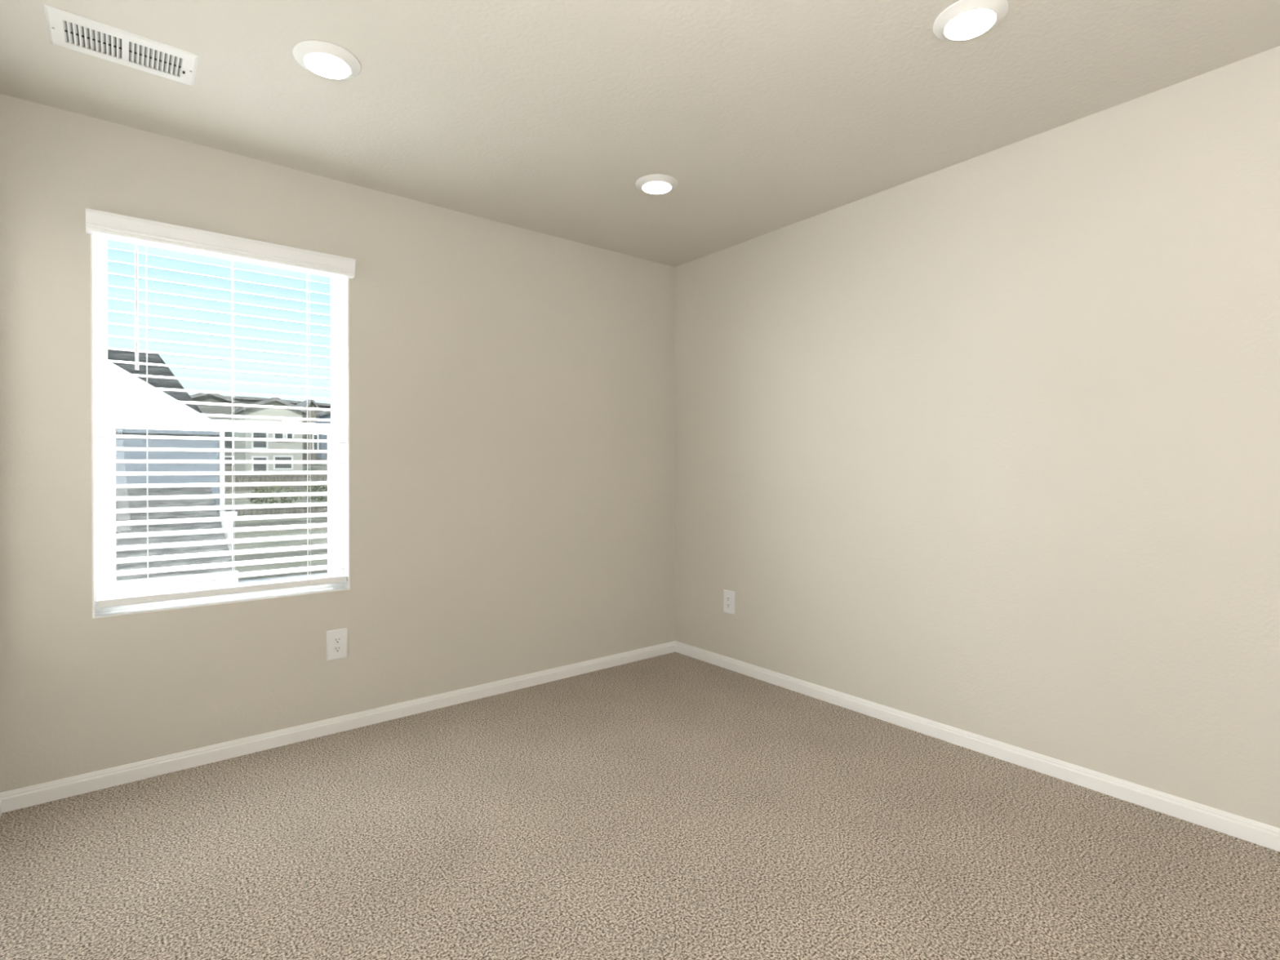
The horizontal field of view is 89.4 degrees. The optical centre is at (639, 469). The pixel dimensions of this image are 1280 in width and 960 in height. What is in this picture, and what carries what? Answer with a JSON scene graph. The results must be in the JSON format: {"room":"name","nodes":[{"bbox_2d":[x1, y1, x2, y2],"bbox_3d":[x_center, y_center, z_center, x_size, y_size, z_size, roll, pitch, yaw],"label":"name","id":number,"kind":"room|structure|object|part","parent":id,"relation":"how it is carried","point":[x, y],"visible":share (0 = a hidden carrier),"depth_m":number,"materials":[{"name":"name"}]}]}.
{"room":"empty bedroom","nodes":[
{"label":"empty bedroom","id":0,"kind":"room"},
{"bbox_2d":[0,93,675,792],"bbox_3d":[-1.029,-0.062,3.214,3.318,3.040,0.160,0,0,-39],"label":"wall","id":1,"kind":"structure","parent":0,"point":[512,388],"depth_m":2.96,"materials":[{"name":"white paint"}]},
{"bbox_2d":[90,234,350,618],"bbox_3d":[-1.692,-0.193,2.679,0.881,1.462,0.156,0,0,-39],"label":"window","id":2,"kind":"structure","parent":1,"relation":"in","point":[97,252],"depth_m":2.58,"materials":[{"name":"white plastic"}]},
{"bbox_3d":[-1.721,-0.532,2.714,0.825,0.741,0.028,0,0,-39],"label":"sash","id":3,"kind":"part","parent":2,"relation":"part of","materials":[{"name":"white plastic"}]},
{"bbox_3d":[-1.701,0.148,2.693,0.825,0.708,0.028,0,0,-39],"label":"sash","id":4,"kind":"part","parent":2,"relation":"part of","materials":[{"name":"white plastic"}]},
{"bbox_2d":[85,208,355,608],"bbox_3d":[-1.645,-0.212,2.622,0.906,1.434,0.121,0,0,-39],"label":"window blind","id":5,"kind":"object","parent":2,"relation":"attached to","point":[100,224],"visible":1,"depth_m":2.58,"materials":[{"name":"white plastic"}]},
{"bbox_3d":[-1.884,-0.194,2.474,0.001,1.346,0.053,0,0,-39],"label":"ladder cord","id":6,"kind":"part","parent":5,"relation":"part of","materials":[{"name":"white fabric"}]},
{"bbox_3d":[-1.665,0.491,2.650,0.862,0.028,0.049,0,0,-39],"label":"rail","id":7,"kind":"part","parent":5,"relation":"part of","materials":[{"name":"white plastic"}]},
{"bbox_3d":[-1.665,-0.195,2.649,0.001,1.346,0.053,0,0,-39],"label":"ladder cord","id":8,"kind":"part","parent":5,"relation":"part of","materials":[{"name":"white fabric"}]},
{"bbox_3d":[-1.446,-0.196,2.824,0.001,1.346,0.053,0,0,-39],"label":"ladder cord","id":9,"kind":"part","parent":5,"relation":"part of","materials":[{"name":"white fabric"}]},
{"bbox_2d":[326,627,347,661],"bbox_3d":[-1.338,0.772,2.860,0.087,0.133,0.009,0,0,-39],"label":"power outlet","id":10,"kind":"object","parent":1,"relation":"attached to","point":[336,639],"visible":1,"depth_m":2.86,"materials":[{"name":"white plastic"}]},
{"bbox_2d":[333,645,342,653],"bbox_3d":[-1.337,0.792,2.858,0.034,0.029,0.004,0,0,-39],"label":"receptacle","id":11,"kind":"object","parent":10,"relation":"attached to","point":[336,649],"depth_m":2.86,"materials":[{"name":"grey plastic"}]},
{"bbox_2d":[333,636,342,644],"bbox_3d":[-1.337,0.753,2.858,0.034,0.029,0.004,0,0,-39],"label":"receptacle","id":12,"kind":"object","parent":10,"relation":"attached to","point":[336,640],"depth_m":2.86,"materials":[{"name":"white plastic"}]},
{"bbox_2d":[0,640,675,813],"bbox_3d":[-0.973,1.125,3.150,3.078,0.066,0.012,0,0,-39],"label":"baseboard","id":13,"kind":"structure","parent":1,"relation":"attached to","point":[25,797],"depth_m":2.73,"materials":[{"name":"white wood"}]},
{"bbox_2d":[0,652,1279,959],"bbox_3d":[0.447,1.310,1.374,3.318,0.300,4.880,0,0,-39],"label":"floor","id":14,"kind":"structure","parent":0,"point":[673,806],"depth_m":1.97,"materials":[{"name":"carpet"}]},
{"bbox_2d":[0,0,1279,266],"bbox_3d":[0.442,-1.430,1.367,3.318,0.300,4.880,0,0,-39],"label":"ceiling","id":15,"kind":"structure","parent":0,"point":[546,117],"depth_m":2.17,"materials":[{"name":"white paint"}]},
{"bbox_2d":[43,4,199,86],"bbox_3d":[-1.561,-1.272,1.963,0.354,0.012,0.205,0,0,-39],"label":"ceiling vent","id":16,"kind":"object","parent":15,"relation":"in","point":[63,26],"visible":1,"depth_m":1.95,"materials":[{"name":"white metal"}]},
{"bbox_3d":[-1.561,-1.274,1.963,0.282,0.001,0.009,0,0,-39],"label":"damper rod","id":17,"kind":"part","parent":16,"relation":"part of","materials":[{"name":"grey metal"}]},
{"bbox_2d":[292,40,361,79],"bbox_3d":[-0.976,-1.268,2.021,0.193,0.022,0.193,0,0,-39],"label":"recessed light","id":18,"kind":"object","parent":15,"relation":"in","point":[326,60],"visible":1,"depth_m":1.99,"materials":[{"name":"white plastic"}]},
{"bbox_2d":[635,173,678,194],"bbox_3d":[0.076,-1.272,2.903,0.193,0.022,0.193,0,0,-39],"label":"recessed light","id":19,"kind":"object","parent":15,"relation":"in","point":[654,184],"visible":1,"depth_m":2.87,"materials":[{"name":"white plastic"}]},
{"bbox_2d":[932,0,1008,41],"bbox_3d":[0.937,-1.271,1.839,0.193,0.022,0.193,0,0,-39],"label":"recessed light","id":20,"kind":"object","parent":15,"relation":"in","point":[963,20],"visible":1,"depth_m":1.82,"materials":[{"name":"white plastic"}]},
{"bbox_2d":[674,45,1279,828],"bbox_3d":[1.706,-0.065,2.353,0.120,3.040,4.600,0,0,-39],"label":"wall","id":21,"kind":"structure","parent":0,"point":[987,445],"depth_m":2.51,"materials":[{"name":"white paint"}]},
{"bbox_2d":[723,589,734,614],"bbox_3d":[0.514,0.766,3.745,0.009,0.133,0.087,0,0,-39],"label":"power outlet","id":22,"kind":"object","parent":21,"relation":"attached to","point":[728,596],"visible":1,"depth_m":3.74,"materials":[{"name":"white plastic"}]},
{"bbox_2d":[675,640,1279,851],"bbox_3d":[1.656,1.122,2.315,0.012,0.066,4.600,0,0,-39],"label":"baseboard","id":23,"kind":"structure","parent":21,"relation":"attached to","point":[1263,834],"depth_m":2.50,"materials":[{"name":"white wood"}]},
{"bbox_3d":[-0.792,-0.055,0.356,0.120,3.040,4.600,0,0,-39],"label":"wall","id":24,"kind":"structure","parent":0,"visible":0},
{"bbox_2d":[0,798,1,817],"bbox_3d":[-0.738,1.132,0.401,0.012,0.066,4.600,0,0,-39],"label":"baseboard","id":25,"kind":"structure","parent":24,"relation":"attached to","point":[0,798],"depth_m":2.18,"materials":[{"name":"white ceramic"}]},
{"label":"outside","id":26,"kind":"structure","parent":0,"visible":0},
{"bbox_2d":[218,457,328,581],"bbox_3d":[-5.639,1.210,43.473,120.000,5.098,68.000,0,0,-39],"label":"ground","id":27,"kind":"structure","parent":26,"point":[318,467],"depth_m":20.15,"materials":[{"name":"green plant"}]},
{"bbox_2d":[107,349,238,595],"bbox_3d":[-10.219,0.202,6.307,10.430,6.603,6.130,0,0,-39],"label":"neighbor house","id":28,"kind":"structure","parent":27,"relation":"on","point":[117,355],"depth_m":8.63,"materials":[{"name":"grey"}]},
{"bbox_3d":[-5.421,2.020,8.514,0.190,2.936,0.200,0,0,-39],"label":"porch post","id":29,"kind":"part","parent":28,"relation":"part of","materials":[{"name":"white wood"}]},
{"bbox_2d":[190,392,244,465],"bbox_3d":[-29.816,-1.292,44.431,3.916,7.793,5.100,0,0,-39],"label":"house","id":30,"kind":"structure","parent":27,"relation":"on","point":[204,397],"depth_m":43.05,"materials":[{"name":"grey"}]},
{"bbox_3d":[-27.598,-0.345,43.325,0.551,1.026,0.040,0,0,-39],"label":"pane","id":31,"kind":"part","parent":30,"relation":"part of","materials":[{"name":"grey glass"}]},
{"bbox_3d":[-27.602,-2.005,43.320,0.551,1.263,0.040,0,0,-39],"label":"pane","id":32,"kind":"part","parent":30,"relation":"part of","materials":[{"name":"grey glass"}]},
{"bbox_2d":[189,395,331,413],"bbox_3d":[-35.794,-1.980,58.856,34.348,8.893,5.100,0,0,-39],"label":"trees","id":33,"kind":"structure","parent":27,"relation":"on","point":[246,400],"depth_m":57.33,"materials":[{"name":"grey"}]},
{"bbox_2d":[231,397,306,477],"bbox_3d":[-22.858,-0.836,39.752,3.270,6.870,5.100,0,0,-39],"label":"gabled house","id":34,"kind":"structure","parent":27,"relation":"on","point":[258,411],"depth_m":37.97,"materials":[{"name":"grey paint"}]},
{"bbox_3d":[-22.048,-1.746,37.518,0.690,0.940,0.040,0,0,-39],"label":"pane","id":35,"kind":"part","parent":34,"relation":"part of","materials":[{"name":"grey glass"}]},
{"bbox_3d":[-22.045,-0.296,37.522,0.690,0.840,0.040,0,0,-39],"label":"pane","id":36,"kind":"part","parent":34,"relation":"part of","materials":[{"name":"grey glass"}]},
{"bbox_3d":[-21.287,-1.949,38.126,0.440,0.440,0.040,0,0,-39],"label":"pane","id":37,"kind":"part","parent":34,"relation":"part of","materials":[{"name":"grey glass"}]},
{"bbox_3d":[-21.108,-0.425,38.271,0.890,0.690,0.040,0,0,-39],"label":"pane","id":38,"kind":"part","parent":34,"relation":"part of","materials":[{"name":"grey glass"}]},
{"bbox_3d":[-20.838,-1.951,38.485,0.290,0.440,0.040,0,0,-39],"label":"pane","id":39,"kind":"part","parent":34,"relation":"part of","materials":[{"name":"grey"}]},
{"bbox_2d":[218,506,328,515],"bbox_3d":[-10.534,1.671,26.852,12.590,0.650,0.072,0,0,-39],"label":"fence","id":40,"kind":"object","parent":27,"relation":"on","point":[299,510],"visible":0.08,"depth_m":24.44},
{"bbox_2d":[247,485,301,504],"bbox_3d":[-15.263,1.115,26.992,1.965,1.060,1.414,0,0,-39],"label":"shrub","id":41,"kind":"object","parent":27,"relation":"on","point":[271,500],"visible":0.57,"depth_m":26.79,"materials":[{"name":"green plant"}]},
{"bbox_2d":[224,474,328,491],"bbox_3d":[-15.220,0.681,33.987,15.190,1.200,0.072,0,0,-39],"label":"fence","id":42,"kind":"object","parent":27,"relation":"on","point":[321,477],"visible":0.02,"depth_m":31.66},
{"bbox_2d":[238,572,328,583],"bbox_3d":[-6.575,2.791,13.148,3.050,0.681,4.600,0,0,-39],"label":"gravel drive","id":43,"kind":"structure","parent":27,"relation":"on","point":[326,573],"depth_m":14.70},
{"bbox_2d":[296,399,319,465],"bbox_3d":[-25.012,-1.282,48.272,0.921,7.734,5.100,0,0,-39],"label":"house","id":44,"kind":"structure","parent":27,"relation":"on","point":[311,403],"depth_m":46.55,"materials":[{"name":"white"}]},
{"bbox_3d":[-23.411,-1.963,46.671,0.255,1.144,0.040,0,0,-39],"label":"pane","id":45,"kind":"part","parent":44,"relation":"part of","materials":[{"name":"grey glass"}]},
{"bbox_2d":[304,522,326,529],"bbox_3d":[-10.857,1.946,21.497,0.751,0.362,0.559,0,0,-12],"label":"boulder","id":46,"kind":"object","parent":27,"relation":"on","point":[313,522],"visible":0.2,"depth_m":21.36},
{"bbox_2d":[303,477,328,502],"bbox_3d":[-13.962,0.966,29.275,2.223,1.228,1.620,0,0,-39],"label":"shrub","id":47,"kind":"object","parent":27,"relation":"on","point":[325,489],"visible":0.3,"depth_m":28.76,"materials":[{"name":"green plant"}]},
{"bbox_2d":[315,410,331,458],"bbox_3d":[-24.654,-1.763,57.521,8.053,9.096,5.100,0,0,-39],"label":"house","id":48,"kind":"structure","parent":27,"relation":"on","point":[324,415],"depth_m":53.55,"materials":[{"name":"grey"}]}
]}

